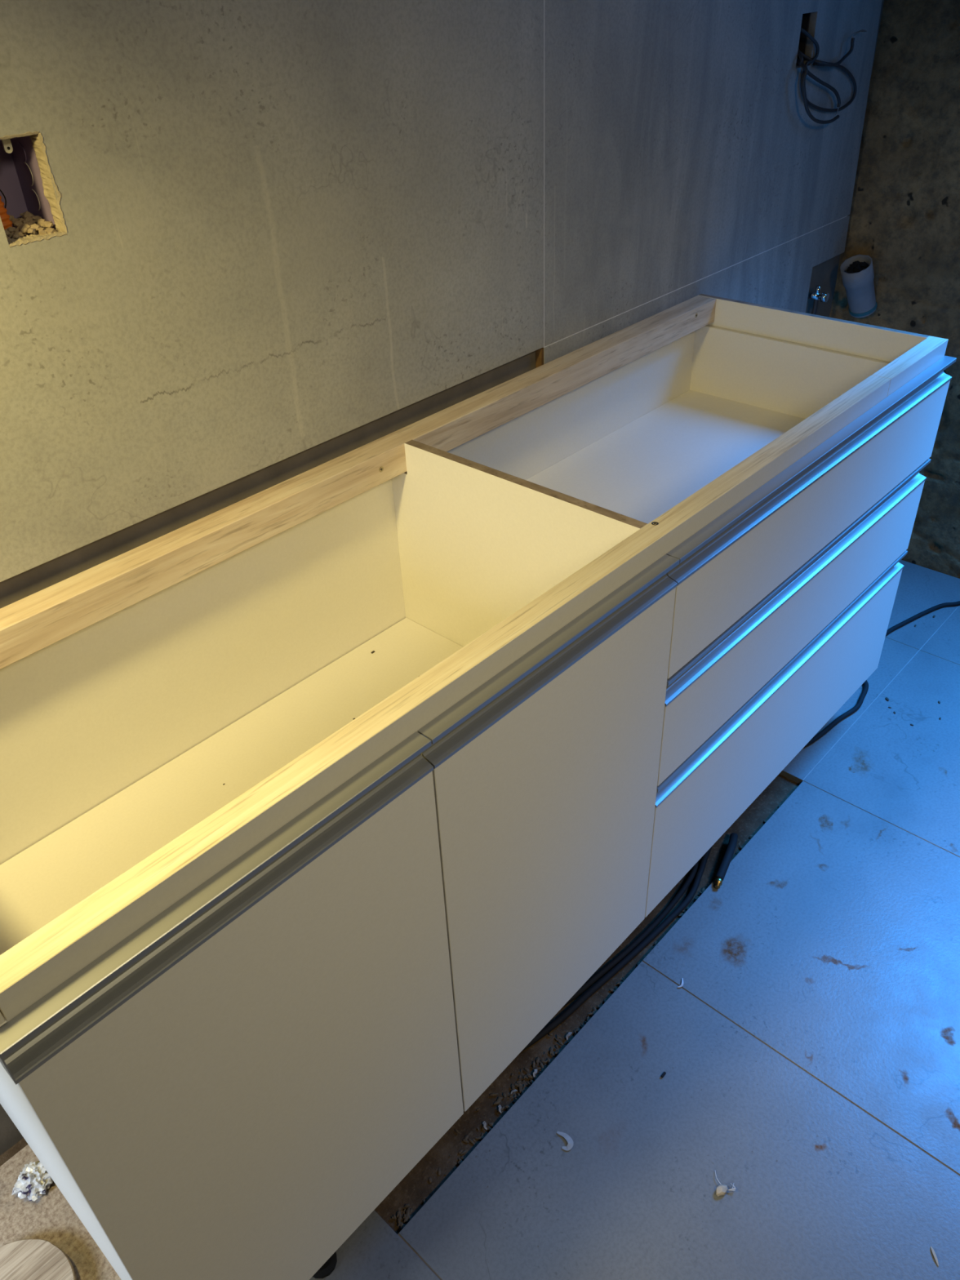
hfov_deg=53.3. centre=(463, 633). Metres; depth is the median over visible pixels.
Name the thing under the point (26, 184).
box
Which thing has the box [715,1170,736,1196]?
debris
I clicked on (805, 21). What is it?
box
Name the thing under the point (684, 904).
power cable
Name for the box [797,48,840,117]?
electrical cable
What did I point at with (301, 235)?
wall
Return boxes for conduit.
[0,195,12,230]
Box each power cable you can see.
[520,600,959,1052]
[561,860,698,1008]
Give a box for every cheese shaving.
[482,1120,487,1129]
[565,1031,572,1039]
[930,1246,938,1266]
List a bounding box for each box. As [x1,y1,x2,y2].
[0,131,66,247]
[795,13,809,66]
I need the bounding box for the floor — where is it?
[0,560,959,1279]
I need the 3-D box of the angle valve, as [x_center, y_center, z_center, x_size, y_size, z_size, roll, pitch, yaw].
[0.892,-0.806,2.445,0.056,0.161,0.031,27,45,35]
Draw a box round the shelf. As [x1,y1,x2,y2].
[0,617,462,955]
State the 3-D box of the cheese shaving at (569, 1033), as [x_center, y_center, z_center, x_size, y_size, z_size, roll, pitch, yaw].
[0.177,0.673,1.604,0.006,0.004,0.016,21,42,31]
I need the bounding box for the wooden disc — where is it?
[0,1239,77,1279]
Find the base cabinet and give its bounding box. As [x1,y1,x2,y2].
[0,293,956,1279]
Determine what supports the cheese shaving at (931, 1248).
on the floor
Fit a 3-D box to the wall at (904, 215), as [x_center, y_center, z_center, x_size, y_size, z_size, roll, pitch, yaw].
[1.290,-0.901,2.406,0.700,1.720,0.255,27,45,35]
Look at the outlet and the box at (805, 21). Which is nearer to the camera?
the box at (805, 21)
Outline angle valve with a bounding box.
[807,284,829,314]
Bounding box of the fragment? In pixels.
[677,977,683,987]
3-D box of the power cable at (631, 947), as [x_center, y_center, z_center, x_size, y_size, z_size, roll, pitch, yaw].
[0.276,0.561,1.748,0.075,0.015,0.625,28,46,36]
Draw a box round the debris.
[391,804,779,1229]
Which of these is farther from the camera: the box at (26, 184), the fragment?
the fragment
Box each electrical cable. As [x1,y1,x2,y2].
[796,57,839,124]
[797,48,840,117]
[800,27,857,111]
[800,29,866,66]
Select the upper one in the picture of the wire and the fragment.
the wire
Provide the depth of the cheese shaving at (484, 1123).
1.49 m
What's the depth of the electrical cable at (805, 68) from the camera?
2.00 m
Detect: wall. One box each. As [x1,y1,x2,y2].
[0,0,884,1155]
[829,0,959,578]
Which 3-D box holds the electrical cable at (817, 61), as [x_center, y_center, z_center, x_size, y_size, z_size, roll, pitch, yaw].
[0.795,-1.250,2.046,0.259,0.059,0.056,-23,39,-25]
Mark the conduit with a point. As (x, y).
(6, 223)
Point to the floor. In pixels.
(807, 1049)
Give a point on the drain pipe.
(859, 286)
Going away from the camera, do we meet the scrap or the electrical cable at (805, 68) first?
the scrap
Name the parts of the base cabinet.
rail, panel, panel, handle, door, leg, rail, rail, handle, door, panel, drawer, drawer, handle, panel, drawer, handle, drawer, handle, rail, rail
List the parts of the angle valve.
knob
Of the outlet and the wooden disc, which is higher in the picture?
the outlet
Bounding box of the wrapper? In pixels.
[11,1160,53,1201]
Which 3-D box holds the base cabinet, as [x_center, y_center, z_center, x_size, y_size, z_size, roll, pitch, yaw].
[0.103,0.142,1.602,0.532,0.886,1.794,27,45,35]
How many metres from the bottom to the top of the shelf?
0.016 m
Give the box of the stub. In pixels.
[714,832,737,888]
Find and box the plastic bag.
[846,260,868,273]
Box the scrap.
[556,1131,573,1151]
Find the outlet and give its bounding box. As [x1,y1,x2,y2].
[814,284,821,293]
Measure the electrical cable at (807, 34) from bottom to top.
0.191 m
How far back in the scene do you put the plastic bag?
2.41 m
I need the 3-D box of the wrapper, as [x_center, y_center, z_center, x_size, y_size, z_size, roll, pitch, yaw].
[-0.642,0.814,1.430,0.060,0.033,0.059,5,36,12]
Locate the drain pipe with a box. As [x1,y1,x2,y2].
[840,253,877,317]
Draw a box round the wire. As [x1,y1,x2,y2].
[0,189,6,208]
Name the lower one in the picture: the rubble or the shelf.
the shelf
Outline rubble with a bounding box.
[4,211,56,239]

